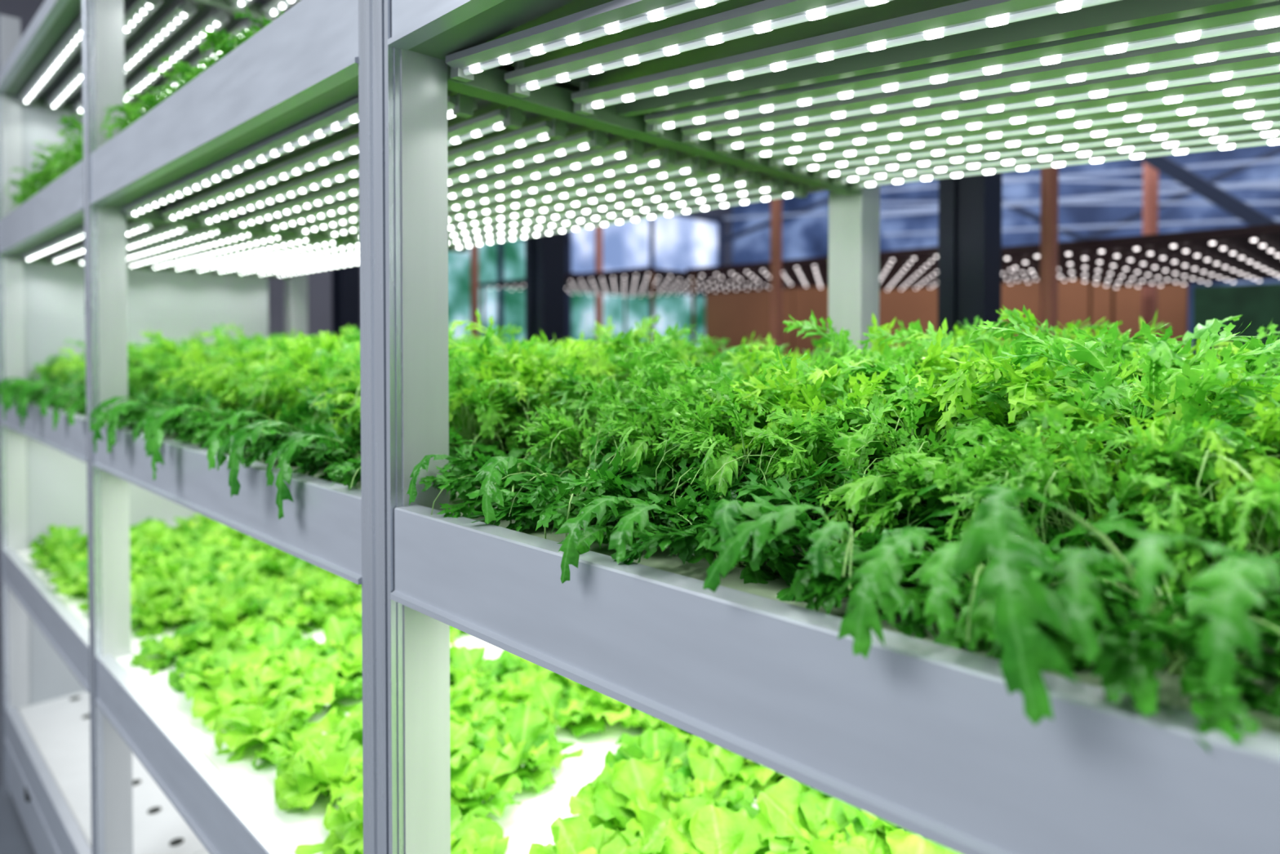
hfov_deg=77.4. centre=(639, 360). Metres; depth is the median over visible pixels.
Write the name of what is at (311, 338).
plant
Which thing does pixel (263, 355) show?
plant
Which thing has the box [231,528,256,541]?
lettuce
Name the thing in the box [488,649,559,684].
lettuce
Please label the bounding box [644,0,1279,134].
tube light
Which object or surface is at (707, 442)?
plant
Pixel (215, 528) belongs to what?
lettuce
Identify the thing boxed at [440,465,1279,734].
board
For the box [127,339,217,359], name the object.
plant
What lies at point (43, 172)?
plant
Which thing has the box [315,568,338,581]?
lettuce
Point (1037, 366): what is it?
plant
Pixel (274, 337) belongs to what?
plant
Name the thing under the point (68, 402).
plant
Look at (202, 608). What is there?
lettuce
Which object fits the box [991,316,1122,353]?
plant
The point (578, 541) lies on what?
plant
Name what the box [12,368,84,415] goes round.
plant
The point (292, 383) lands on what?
plant
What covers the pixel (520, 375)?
plant
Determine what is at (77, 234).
tube light
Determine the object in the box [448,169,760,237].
tube light
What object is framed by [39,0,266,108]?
tube light
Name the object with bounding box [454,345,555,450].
plant
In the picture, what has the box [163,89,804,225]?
tray
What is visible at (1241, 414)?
plant
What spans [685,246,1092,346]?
light canopy
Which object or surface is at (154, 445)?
plant
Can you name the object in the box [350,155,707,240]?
tube light
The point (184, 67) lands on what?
plant
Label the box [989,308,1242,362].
plant
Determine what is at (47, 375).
plant
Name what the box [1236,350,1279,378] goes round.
plant
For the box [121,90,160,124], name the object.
plant
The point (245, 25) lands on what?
plant
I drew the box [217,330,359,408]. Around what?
plant
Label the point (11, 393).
plant
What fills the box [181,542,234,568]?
lettuce
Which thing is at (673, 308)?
window
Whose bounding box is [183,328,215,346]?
plant
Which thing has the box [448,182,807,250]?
tube light
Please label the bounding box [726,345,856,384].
plant
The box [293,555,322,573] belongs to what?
lettuce
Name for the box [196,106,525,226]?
tube light
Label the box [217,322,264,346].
plant
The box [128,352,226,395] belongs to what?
plant
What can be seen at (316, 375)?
plant
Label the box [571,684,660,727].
lettuce
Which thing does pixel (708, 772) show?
lettuce
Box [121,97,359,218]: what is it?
tube light
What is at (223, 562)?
lettuce
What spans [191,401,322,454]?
plant
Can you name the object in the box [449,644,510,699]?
lettuce
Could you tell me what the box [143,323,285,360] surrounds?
plant
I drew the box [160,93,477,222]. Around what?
tube light
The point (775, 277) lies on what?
pipe
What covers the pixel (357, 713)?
lettuce
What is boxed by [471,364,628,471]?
plant
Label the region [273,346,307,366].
plant
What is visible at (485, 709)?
lettuce
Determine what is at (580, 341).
plant
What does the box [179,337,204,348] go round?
plant
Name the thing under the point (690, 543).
plant
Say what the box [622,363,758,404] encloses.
plant
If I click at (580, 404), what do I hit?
plant
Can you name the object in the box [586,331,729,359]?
plant
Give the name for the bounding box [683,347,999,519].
plant
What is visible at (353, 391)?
plant
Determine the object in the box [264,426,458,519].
plant
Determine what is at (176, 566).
lettuce
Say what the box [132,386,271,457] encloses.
plant
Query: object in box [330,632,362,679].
lettuce
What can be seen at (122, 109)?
plant
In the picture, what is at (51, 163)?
plant
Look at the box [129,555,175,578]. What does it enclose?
lettuce
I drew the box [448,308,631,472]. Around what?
plant
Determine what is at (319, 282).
wall
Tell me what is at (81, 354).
plant
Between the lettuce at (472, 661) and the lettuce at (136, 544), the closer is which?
the lettuce at (472, 661)
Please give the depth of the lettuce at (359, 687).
1.91 m
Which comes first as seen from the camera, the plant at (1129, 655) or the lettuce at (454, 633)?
the plant at (1129, 655)
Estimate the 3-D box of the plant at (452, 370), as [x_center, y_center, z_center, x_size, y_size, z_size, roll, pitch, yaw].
[-0.336,0.092,1.368,0.302,0.200,0.286,1,1,41]
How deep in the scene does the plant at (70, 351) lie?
3.09 m
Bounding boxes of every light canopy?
[478,266,799,352]
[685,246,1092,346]
[1001,223,1279,323]
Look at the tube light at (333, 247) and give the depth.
3.20 m
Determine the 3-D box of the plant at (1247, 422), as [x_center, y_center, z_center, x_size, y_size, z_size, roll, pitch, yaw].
[0.614,0.103,0.789,0.366,0.201,0.331,1,1,29]
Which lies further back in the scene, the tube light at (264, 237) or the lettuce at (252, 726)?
the tube light at (264, 237)
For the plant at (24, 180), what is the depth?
2.94 m
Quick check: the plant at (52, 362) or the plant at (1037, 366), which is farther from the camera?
the plant at (52, 362)
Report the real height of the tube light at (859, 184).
0.114 m
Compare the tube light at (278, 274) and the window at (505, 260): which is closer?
the tube light at (278, 274)
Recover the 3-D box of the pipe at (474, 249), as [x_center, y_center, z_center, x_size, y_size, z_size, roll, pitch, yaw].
[-1.237,-0.629,5.965,0.160,4.750,0.160,1,1,44]
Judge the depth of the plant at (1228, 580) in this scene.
0.41 m
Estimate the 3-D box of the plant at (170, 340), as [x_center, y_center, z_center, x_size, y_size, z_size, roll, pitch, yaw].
[-2.111,0.027,3.545,0.366,0.256,0.358,1,1,34]
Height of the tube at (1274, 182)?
0.156 m
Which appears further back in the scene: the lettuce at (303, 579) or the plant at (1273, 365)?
the lettuce at (303, 579)
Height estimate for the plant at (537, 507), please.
0.158 m
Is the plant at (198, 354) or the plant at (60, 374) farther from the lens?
the plant at (60, 374)
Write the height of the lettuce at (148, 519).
0.112 m
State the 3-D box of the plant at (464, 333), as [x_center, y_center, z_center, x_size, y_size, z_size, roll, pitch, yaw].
[-0.625,0.017,2.319,0.363,0.317,0.370,0,1,-19]
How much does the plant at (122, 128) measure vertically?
0.197 m
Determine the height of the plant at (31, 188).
0.156 m
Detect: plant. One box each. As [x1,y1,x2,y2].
[0,364,60,396]
[0,369,51,397]
[0,373,78,419]
[4,167,53,204]
[4,372,84,408]
[4,373,62,403]
[7,179,34,208]
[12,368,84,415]
[16,182,40,205]
[18,151,56,202]
[19,379,85,428]
[23,153,57,196]
[28,353,66,380]
[32,140,75,181]
[33,363,59,376]
[35,387,85,416]
[43,354,81,382]
[46,132,79,184]
[48,126,83,175]
[48,346,85,382]
[48,359,85,383]
[51,114,83,173]
[53,383,154,430]
[57,119,83,164]
[57,387,139,415]
[61,364,85,386]
[62,381,164,425]
[63,338,133,361]
[71,341,179,359]
[73,353,85,362]
[75,109,146,132]
[88,378,201,453]
[93,387,171,427]
[97,380,213,445]
[98,97,161,141]
[106,388,240,453]
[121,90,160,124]
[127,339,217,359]
[127,341,207,393]
[127,342,168,359]
[128,340,228,371]
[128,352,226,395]
[131,85,172,117]
[131,328,239,380]
[131,337,187,351]
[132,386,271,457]
[137,361,215,399]
[141,340,154,350]
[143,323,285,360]
[146,55,202,102]
[146,338,239,406]
[148,377,313,479]
[149,333,240,349]
[158,346,262,386]
[159,355,257,408]
[168,338,295,417]
[170,61,207,92]
[175,351,265,374]
[178,326,273,393]
[178,337,252,350]
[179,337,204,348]
[180,339,242,355]
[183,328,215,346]
[183,336,231,351]
[184,336,275,359]
[186,339,266,351]
[186,348,292,368]
[187,26,252,80]
[191,356,311,418]
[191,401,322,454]
[200,400,360,470]
[206,328,320,364]
[213,4,283,58]
[216,386,360,497]
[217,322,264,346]
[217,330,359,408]
[218,344,260,403]
[219,333,292,352]
[219,337,358,431]
[221,346,335,388]
[222,333,313,361]
[246,342,359,425]
[249,332,289,343]
[255,332,338,348]
[258,339,352,401]
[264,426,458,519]
[266,333,319,346]
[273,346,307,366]
[279,329,356,366]
[293,379,359,455]
[304,339,360,401]
[306,334,320,348]
[309,368,360,435]
[312,324,359,351]
[312,328,452,378]
[326,425,521,506]
[333,340,479,397]
[337,330,531,445]
[340,357,510,450]
[406,444,587,529]
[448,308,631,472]
[448,318,475,342]
[448,323,523,359]
[448,323,567,460]
[448,335,471,351]
[448,372,560,487]
[454,329,554,353]
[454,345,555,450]
[456,337,595,445]
[465,416,709,548]
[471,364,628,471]
[479,344,697,448]
[490,337,555,451]
[491,329,681,386]
[501,335,518,345]
[512,388,674,489]
[515,440,824,583]
[517,315,716,360]
[531,329,711,475]
[540,321,714,393]
[548,339,750,425]
[551,313,715,367]
[578,373,765,497]
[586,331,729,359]
[588,323,603,346]
[590,364,720,388]
[593,364,783,502]
[604,459,935,611]
[621,342,857,505]
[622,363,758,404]
[631,326,757,372]
[644,379,881,505]
[652,343,867,467]
[662,337,763,391]
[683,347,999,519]
[689,338,790,368]
[693,330,776,366]
[702,466,1065,639]
[711,325,985,498]
[711,393,952,549]
[720,343,738,361]
[725,325,856,364]
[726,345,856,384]
[733,310,959,400]
[735,328,969,385]
[741,332,828,373]
[766,332,900,361]
[772,312,927,372]
[778,371,1100,518]
[787,312,1022,385]
[800,493,1255,671]
[823,320,1137,502]
[828,415,1144,582]
[853,318,1008,370]
[853,324,1140,376]
[859,349,993,395]
[897,324,1075,355]
[904,315,1120,357]
[904,317,1204,417]
[915,322,1058,358]
[922,340,1229,524]
[937,399,1276,612]
[941,368,1230,547]
[949,305,1242,402]
[951,484,1279,752]
[968,315,1279,524]
[977,318,1279,448]
[978,304,1191,376]
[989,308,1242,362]
[989,328,1143,355]
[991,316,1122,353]
[991,375,1279,591]
[1054,372,1279,555]
[1061,319,1279,378]
[1066,334,1279,367]
[1071,423,1279,617]
[1121,529,1279,716]
[1127,351,1278,542]
[1139,333,1279,381]
[1192,392,1279,502]
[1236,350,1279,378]
[1244,360,1279,375]
[1264,382,1278,393]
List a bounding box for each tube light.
[17,15,81,106]
[19,219,127,262]
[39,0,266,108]
[45,0,162,110]
[47,221,163,263]
[51,206,346,262]
[71,0,197,115]
[74,224,195,265]
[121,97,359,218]
[124,8,229,103]
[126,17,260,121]
[126,227,229,259]
[126,230,259,268]
[147,233,288,270]
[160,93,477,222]
[170,235,315,271]
[192,238,342,272]
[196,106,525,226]
[213,241,359,273]
[228,0,254,11]
[231,118,568,229]
[234,246,359,275]
[253,253,359,275]
[261,0,299,20]
[262,128,608,232]
[272,258,359,277]
[293,138,644,235]
[323,147,677,238]
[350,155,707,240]
[445,0,728,82]
[448,163,735,229]
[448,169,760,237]
[448,176,785,244]
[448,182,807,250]
[504,0,892,97]
[570,0,1119,115]
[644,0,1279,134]
[680,26,1279,144]
[714,51,1279,153]
[743,71,1279,161]
[768,88,1279,168]
[791,102,1279,174]
[813,115,1279,180]
[832,126,1279,185]
[850,135,1279,190]
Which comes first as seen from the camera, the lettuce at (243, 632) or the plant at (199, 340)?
the lettuce at (243, 632)
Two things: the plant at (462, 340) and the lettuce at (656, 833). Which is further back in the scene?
the plant at (462, 340)
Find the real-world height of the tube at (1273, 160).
0.231 m
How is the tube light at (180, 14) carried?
attached to the rack
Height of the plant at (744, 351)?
0.248 m
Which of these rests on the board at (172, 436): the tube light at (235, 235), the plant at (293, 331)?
the plant at (293, 331)
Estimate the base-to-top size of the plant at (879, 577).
0.144 m
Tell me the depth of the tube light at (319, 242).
3.12 m
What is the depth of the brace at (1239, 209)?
4.90 m
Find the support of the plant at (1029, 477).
on the board at (1170, 690)
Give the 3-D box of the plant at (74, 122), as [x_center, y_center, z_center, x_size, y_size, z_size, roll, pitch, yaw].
[-1.686,-0.648,2.531,0.299,0.206,0.331,-1,1,-38]
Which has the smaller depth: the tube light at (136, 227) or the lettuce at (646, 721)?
the lettuce at (646, 721)
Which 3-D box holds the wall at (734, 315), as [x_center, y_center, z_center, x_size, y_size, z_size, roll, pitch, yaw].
[2.808,0.375,8.781,5.378,2.643,0.080,1,1,44]
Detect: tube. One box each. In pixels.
[724,206,938,219]
[880,158,1279,191]
[880,179,1279,217]
[880,200,1279,204]
[881,217,1279,235]
[1002,177,1279,189]
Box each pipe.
[470,245,478,341]
[595,226,602,338]
[769,198,782,355]
[1141,161,1158,340]
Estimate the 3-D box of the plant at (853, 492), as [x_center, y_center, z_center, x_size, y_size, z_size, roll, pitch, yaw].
[0.316,0.125,0.738,0.257,0.158,0.250,0,1,22]
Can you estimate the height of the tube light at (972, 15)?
0.149 m
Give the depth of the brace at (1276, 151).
6.33 m
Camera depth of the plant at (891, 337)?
1.18 m
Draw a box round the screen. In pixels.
[1192,282,1279,357]
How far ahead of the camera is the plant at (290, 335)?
2.97 m
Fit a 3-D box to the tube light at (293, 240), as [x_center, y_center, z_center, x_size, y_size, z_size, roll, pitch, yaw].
[-1.621,-0.428,3.179,1.486,0.046,0.050,1,1,44]
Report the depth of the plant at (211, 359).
2.52 m
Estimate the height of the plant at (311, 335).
0.263 m
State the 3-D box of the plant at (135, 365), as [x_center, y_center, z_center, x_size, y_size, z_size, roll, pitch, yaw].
[-1.528,0.054,2.538,0.325,0.236,0.342,-1,1,-38]
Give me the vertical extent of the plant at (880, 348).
0.276 m
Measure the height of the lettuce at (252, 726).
0.119 m
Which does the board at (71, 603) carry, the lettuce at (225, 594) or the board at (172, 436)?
the lettuce at (225, 594)
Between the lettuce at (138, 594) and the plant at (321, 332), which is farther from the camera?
the lettuce at (138, 594)
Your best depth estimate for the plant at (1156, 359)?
0.75 m
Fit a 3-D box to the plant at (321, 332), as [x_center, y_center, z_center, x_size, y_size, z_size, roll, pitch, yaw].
[-0.728,0.025,2.045,0.385,0.311,0.391,0,1,14]
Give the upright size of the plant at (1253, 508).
0.156 m
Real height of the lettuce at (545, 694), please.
0.094 m
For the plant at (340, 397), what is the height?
0.184 m
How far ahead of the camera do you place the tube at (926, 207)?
8.06 m
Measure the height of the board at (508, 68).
0.022 m
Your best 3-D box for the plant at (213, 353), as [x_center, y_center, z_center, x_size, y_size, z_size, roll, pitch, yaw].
[-1.375,0.046,2.674,0.380,0.251,0.330,0,1,13]
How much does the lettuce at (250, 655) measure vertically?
0.120 m
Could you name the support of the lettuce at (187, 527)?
on the board at (71, 603)
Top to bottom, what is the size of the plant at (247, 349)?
0.224 m
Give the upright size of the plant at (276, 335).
0.274 m
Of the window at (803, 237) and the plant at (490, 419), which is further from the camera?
the window at (803, 237)
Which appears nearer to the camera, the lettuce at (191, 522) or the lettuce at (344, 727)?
the lettuce at (344, 727)
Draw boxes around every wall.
[0,0,732,613]
[704,279,1188,358]
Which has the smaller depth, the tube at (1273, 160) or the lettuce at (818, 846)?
the lettuce at (818, 846)
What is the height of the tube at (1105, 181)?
0.588 m
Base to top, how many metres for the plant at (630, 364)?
0.237 m
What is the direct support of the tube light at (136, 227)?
attached to the rack
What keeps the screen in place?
on the floor
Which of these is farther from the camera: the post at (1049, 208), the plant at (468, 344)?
the post at (1049, 208)
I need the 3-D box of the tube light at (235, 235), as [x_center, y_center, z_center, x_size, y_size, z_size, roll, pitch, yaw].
[-1.750,-0.426,3.048,1.486,0.046,0.050,1,1,44]
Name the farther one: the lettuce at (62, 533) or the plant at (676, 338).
the lettuce at (62, 533)
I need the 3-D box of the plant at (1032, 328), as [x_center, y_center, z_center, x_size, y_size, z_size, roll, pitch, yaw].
[0.670,0.057,1.233,0.378,0.280,0.426,0,1,5]
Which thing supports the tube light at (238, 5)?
attached to the rack
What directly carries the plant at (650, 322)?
on the board at (172, 436)
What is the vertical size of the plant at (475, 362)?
0.278 m
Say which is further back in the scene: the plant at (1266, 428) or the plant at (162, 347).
the plant at (162, 347)
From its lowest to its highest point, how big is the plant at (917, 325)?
0.263 m
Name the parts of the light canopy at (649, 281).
leg, leg, panel, leg, leg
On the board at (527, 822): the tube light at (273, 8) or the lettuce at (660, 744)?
the lettuce at (660, 744)
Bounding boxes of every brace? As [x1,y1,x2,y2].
[723,198,828,241]
[1001,198,1086,240]
[1085,146,1279,239]
[1138,155,1279,226]
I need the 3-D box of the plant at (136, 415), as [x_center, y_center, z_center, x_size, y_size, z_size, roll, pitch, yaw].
[-1.157,0.133,2.056,0.333,0.160,0.370,0,1,-4]
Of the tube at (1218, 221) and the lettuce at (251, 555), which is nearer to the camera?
the lettuce at (251, 555)
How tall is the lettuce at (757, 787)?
0.097 m
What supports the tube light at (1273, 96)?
attached to the rack
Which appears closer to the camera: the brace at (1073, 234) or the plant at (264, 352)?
the plant at (264, 352)
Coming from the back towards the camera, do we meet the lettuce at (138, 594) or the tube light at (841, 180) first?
the lettuce at (138, 594)
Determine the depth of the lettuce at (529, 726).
1.64 m
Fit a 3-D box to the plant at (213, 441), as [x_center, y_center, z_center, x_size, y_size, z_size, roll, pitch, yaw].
[-0.608,0.162,1.509,0.272,0.169,0.328,0,1,13]
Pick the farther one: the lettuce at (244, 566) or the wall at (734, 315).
the wall at (734, 315)
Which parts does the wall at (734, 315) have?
cap rail, panel, panel, panel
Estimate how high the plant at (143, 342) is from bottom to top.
0.246 m
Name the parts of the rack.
post, post, rail, rail, rail, rail, rail, post, post, panel, rail, rail, rail, post, post, post, rail, rail, rail, post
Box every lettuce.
[29,524,87,554]
[29,536,88,570]
[34,545,88,574]
[48,551,88,574]
[48,556,132,595]
[60,560,153,600]
[75,531,144,549]
[77,571,157,611]
[83,572,179,615]
[129,517,165,528]
[129,520,178,537]
[129,538,153,554]
[129,543,176,566]
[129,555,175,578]
[130,591,191,637]
[130,619,216,675]
[141,527,197,550]
[144,560,198,581]
[144,578,223,606]
[145,561,216,593]
[149,537,204,555]
[164,516,209,532]
[164,585,243,625]
[168,629,237,693]
[172,538,222,564]
[174,519,231,540]
[179,643,279,701]
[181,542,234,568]
[186,555,262,582]
[190,598,266,631]
[191,513,211,522]
[191,520,241,545]
[191,661,314,729]
[196,604,274,646]
[200,534,261,549]
[205,558,268,586]
[213,537,265,562]
[213,681,337,764]
[217,577,284,596]
[225,548,286,564]
[227,622,303,652]
[230,578,304,622]
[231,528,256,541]
[235,623,317,662]
[239,587,301,620]
[248,555,307,577]
[248,560,318,585]
[249,644,346,687]
[251,713,362,777]
[252,539,279,555]
[262,597,332,639]
[264,545,285,559]
[274,733,363,810]
[283,552,318,567]
[289,575,361,614]
[289,666,362,719]
[290,572,336,595]
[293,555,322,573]
[294,777,363,853]
[297,577,361,605]
[308,615,361,666]
[312,595,361,627]
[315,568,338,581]
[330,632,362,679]
[345,804,510,853]
[347,702,458,748]
[348,611,361,634]
[355,672,450,693]
[355,719,497,795]
[449,626,460,662]
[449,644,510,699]
[449,668,484,715]
[449,695,507,744]
[450,736,533,817]
[456,629,470,639]
[471,702,582,793]
[479,666,563,713]
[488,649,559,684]
[520,678,605,737]
[528,808,690,853]
[545,813,642,853]
[549,672,589,704]
[568,761,676,839]
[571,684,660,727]
[588,757,715,853]
[604,727,695,792]
[621,709,697,742]
[660,737,760,818]
[666,804,777,853]
[687,739,786,785]
[692,736,780,798]
[752,777,890,853]
[764,839,839,853]
[786,776,830,813]
[821,795,933,844]
[840,822,958,853]
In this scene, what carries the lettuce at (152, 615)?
on the board at (71, 603)
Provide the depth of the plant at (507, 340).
2.48 m
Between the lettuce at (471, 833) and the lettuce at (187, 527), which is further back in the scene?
the lettuce at (187, 527)
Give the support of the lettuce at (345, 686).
on the board at (527, 822)
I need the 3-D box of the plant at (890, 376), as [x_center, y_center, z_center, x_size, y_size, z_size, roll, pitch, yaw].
[0.399,0.074,0.980,0.364,0.255,0.374,0,1,-23]
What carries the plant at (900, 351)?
on the board at (1170, 690)
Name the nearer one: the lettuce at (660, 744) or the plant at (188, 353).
the lettuce at (660, 744)
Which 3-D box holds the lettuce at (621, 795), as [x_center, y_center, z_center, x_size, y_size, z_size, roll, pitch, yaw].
[0.036,0.782,1.387,0.261,0.133,0.283,1,1,45]
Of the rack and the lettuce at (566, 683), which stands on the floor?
the rack
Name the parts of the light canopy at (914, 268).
leg, panel, leg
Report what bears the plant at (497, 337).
on the board at (172, 436)
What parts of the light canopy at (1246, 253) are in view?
leg, panel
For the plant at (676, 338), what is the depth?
1.56 m
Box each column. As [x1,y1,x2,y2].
[331,263,359,341]
[524,231,565,345]
[937,172,1002,343]
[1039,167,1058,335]
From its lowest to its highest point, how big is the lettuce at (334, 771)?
0.118 m
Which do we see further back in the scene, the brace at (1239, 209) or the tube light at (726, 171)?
the brace at (1239, 209)
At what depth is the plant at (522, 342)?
1.44 m
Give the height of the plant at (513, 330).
0.274 m
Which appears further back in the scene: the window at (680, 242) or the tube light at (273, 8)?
the window at (680, 242)
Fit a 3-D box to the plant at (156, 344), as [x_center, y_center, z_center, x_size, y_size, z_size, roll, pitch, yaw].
[-1.779,0.025,3.274,0.377,0.270,0.412,0,1,8]
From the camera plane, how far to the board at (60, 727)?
2.77 m
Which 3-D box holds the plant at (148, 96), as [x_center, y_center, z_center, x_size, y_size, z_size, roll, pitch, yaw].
[-1.121,-0.617,1.982,0.213,0.174,0.215,0,1,-22]
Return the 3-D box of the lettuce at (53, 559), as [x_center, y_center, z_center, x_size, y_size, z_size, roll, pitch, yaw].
[-2.160,0.767,3.064,0.256,0.108,0.253,-1,1,-42]
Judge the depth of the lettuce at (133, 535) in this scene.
3.29 m
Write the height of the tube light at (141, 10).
0.046 m
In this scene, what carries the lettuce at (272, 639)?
on the board at (527, 822)
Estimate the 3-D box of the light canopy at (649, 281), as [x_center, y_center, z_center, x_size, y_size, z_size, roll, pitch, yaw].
[-0.032,0.530,6.905,2.100,2.400,1.820,1,1,44]
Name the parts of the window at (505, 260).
frame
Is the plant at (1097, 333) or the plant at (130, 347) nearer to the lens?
the plant at (1097, 333)
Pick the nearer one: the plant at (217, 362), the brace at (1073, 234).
the plant at (217, 362)
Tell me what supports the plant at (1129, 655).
on the board at (1170, 690)
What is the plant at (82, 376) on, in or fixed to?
on the board
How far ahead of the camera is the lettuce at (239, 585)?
2.65 m
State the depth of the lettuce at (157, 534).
3.24 m
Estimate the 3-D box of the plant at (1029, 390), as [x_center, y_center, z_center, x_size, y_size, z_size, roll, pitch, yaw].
[0.490,0.088,0.928,0.352,0.224,0.389,0,1,5]
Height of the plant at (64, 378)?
0.182 m
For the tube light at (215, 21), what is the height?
0.046 m
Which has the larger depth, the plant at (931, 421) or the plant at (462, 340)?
the plant at (462, 340)
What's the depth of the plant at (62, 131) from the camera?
2.56 m
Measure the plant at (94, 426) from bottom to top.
0.199 m
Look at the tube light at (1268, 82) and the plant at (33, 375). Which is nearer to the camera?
the tube light at (1268, 82)
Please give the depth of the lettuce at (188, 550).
3.10 m
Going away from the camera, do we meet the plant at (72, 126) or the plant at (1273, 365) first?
the plant at (1273, 365)
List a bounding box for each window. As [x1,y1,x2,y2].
[448,238,568,346]
[565,213,723,275]
[567,291,705,355]
[732,144,1279,352]
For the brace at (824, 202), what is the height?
0.466 m
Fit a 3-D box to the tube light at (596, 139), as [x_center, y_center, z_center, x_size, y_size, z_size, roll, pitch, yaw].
[-0.599,-0.407,1.919,1.486,0.046,0.050,1,1,44]
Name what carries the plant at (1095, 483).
on the board at (1170, 690)
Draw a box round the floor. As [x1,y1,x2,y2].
[0,613,35,853]
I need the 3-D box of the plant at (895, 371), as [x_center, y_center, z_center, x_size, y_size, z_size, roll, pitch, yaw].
[0.412,0.090,1.106,0.348,0.214,0.323,1,1,40]
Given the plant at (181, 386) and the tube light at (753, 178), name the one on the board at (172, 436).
the plant at (181, 386)
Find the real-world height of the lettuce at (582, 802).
0.100 m
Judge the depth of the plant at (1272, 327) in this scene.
1.14 m
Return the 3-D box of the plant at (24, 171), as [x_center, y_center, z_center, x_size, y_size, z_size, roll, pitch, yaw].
[-2.255,-0.661,3.112,0.298,0.212,0.306,0,1,19]
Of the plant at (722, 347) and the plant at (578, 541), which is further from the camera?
the plant at (722, 347)
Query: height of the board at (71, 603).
0.022 m
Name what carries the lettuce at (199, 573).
on the board at (71, 603)
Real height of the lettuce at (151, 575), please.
0.141 m
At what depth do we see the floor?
3.09 m
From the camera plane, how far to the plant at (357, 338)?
1.50 m
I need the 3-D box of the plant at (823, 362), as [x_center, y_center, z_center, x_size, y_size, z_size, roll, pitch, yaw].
[0.181,0.088,1.145,0.326,0.224,0.334,1,1,34]
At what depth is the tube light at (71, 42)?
2.85 m
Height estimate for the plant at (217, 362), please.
0.228 m
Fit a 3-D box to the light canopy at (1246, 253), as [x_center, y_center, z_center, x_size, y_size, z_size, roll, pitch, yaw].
[3.006,0.656,3.542,2.250,2.265,2.370,1,1,44]
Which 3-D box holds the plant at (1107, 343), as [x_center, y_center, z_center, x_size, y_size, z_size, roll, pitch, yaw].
[0.601,0.061,1.052,0.402,0.276,0.393,0,1,-1]
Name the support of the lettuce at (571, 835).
on the board at (754, 805)
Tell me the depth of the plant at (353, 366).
1.70 m
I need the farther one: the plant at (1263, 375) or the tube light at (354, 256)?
the tube light at (354, 256)
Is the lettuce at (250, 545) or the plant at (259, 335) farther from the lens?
the plant at (259, 335)
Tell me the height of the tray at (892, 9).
0.008 m
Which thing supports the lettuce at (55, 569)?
on the board at (71, 603)
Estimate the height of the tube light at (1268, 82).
0.134 m
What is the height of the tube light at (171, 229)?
0.046 m
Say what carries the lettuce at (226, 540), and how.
on the board at (71, 603)
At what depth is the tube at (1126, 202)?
6.08 m
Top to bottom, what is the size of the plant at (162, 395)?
0.131 m
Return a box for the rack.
[0,0,1279,853]
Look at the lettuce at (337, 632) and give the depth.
2.19 m
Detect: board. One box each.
[16,548,302,648]
[17,690,206,853]
[115,618,689,853]
[125,423,564,500]
[160,204,338,226]
[197,849,209,853]
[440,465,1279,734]
[496,64,659,113]
[726,774,878,848]
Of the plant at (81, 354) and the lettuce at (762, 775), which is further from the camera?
the plant at (81, 354)
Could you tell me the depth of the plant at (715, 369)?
1.01 m
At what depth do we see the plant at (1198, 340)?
1.14 m
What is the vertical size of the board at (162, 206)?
0.022 m
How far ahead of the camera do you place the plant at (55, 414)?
2.37 m
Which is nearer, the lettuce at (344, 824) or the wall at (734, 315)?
the lettuce at (344, 824)
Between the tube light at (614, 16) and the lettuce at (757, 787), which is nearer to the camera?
the tube light at (614, 16)
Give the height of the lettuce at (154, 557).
0.103 m
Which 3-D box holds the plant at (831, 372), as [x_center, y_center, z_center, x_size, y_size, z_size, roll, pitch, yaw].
[0.270,0.078,1.037,0.391,0.244,0.373,0,1,-18]
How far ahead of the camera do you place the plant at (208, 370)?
1.92 m
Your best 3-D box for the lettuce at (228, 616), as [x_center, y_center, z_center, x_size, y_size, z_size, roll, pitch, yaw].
[-1.193,0.757,2.318,0.227,0.125,0.206,1,1,39]
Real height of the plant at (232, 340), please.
0.249 m
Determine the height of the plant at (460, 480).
0.155 m
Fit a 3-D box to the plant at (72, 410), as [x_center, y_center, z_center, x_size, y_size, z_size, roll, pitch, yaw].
[-1.450,0.131,2.322,0.277,0.136,0.343,0,1,-2]
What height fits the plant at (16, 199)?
0.193 m
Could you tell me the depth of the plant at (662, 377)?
1.06 m
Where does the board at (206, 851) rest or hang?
on the rack
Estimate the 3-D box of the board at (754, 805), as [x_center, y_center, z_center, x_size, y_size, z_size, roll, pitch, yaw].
[0.655,0.842,0.915,1.608,0.022,1.130,1,1,44]
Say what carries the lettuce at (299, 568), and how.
on the board at (71, 603)
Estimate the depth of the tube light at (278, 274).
3.66 m
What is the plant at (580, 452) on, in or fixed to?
on the board at (1170, 690)
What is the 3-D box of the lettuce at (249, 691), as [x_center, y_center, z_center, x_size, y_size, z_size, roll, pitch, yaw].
[-0.896,0.793,1.851,0.235,0.119,0.235,1,1,33]
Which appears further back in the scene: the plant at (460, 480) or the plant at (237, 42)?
the plant at (237, 42)
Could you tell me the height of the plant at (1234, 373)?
0.211 m
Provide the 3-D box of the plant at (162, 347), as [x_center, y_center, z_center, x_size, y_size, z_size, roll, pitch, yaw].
[-1.531,0.052,2.676,0.373,0.239,0.345,0,1,0]

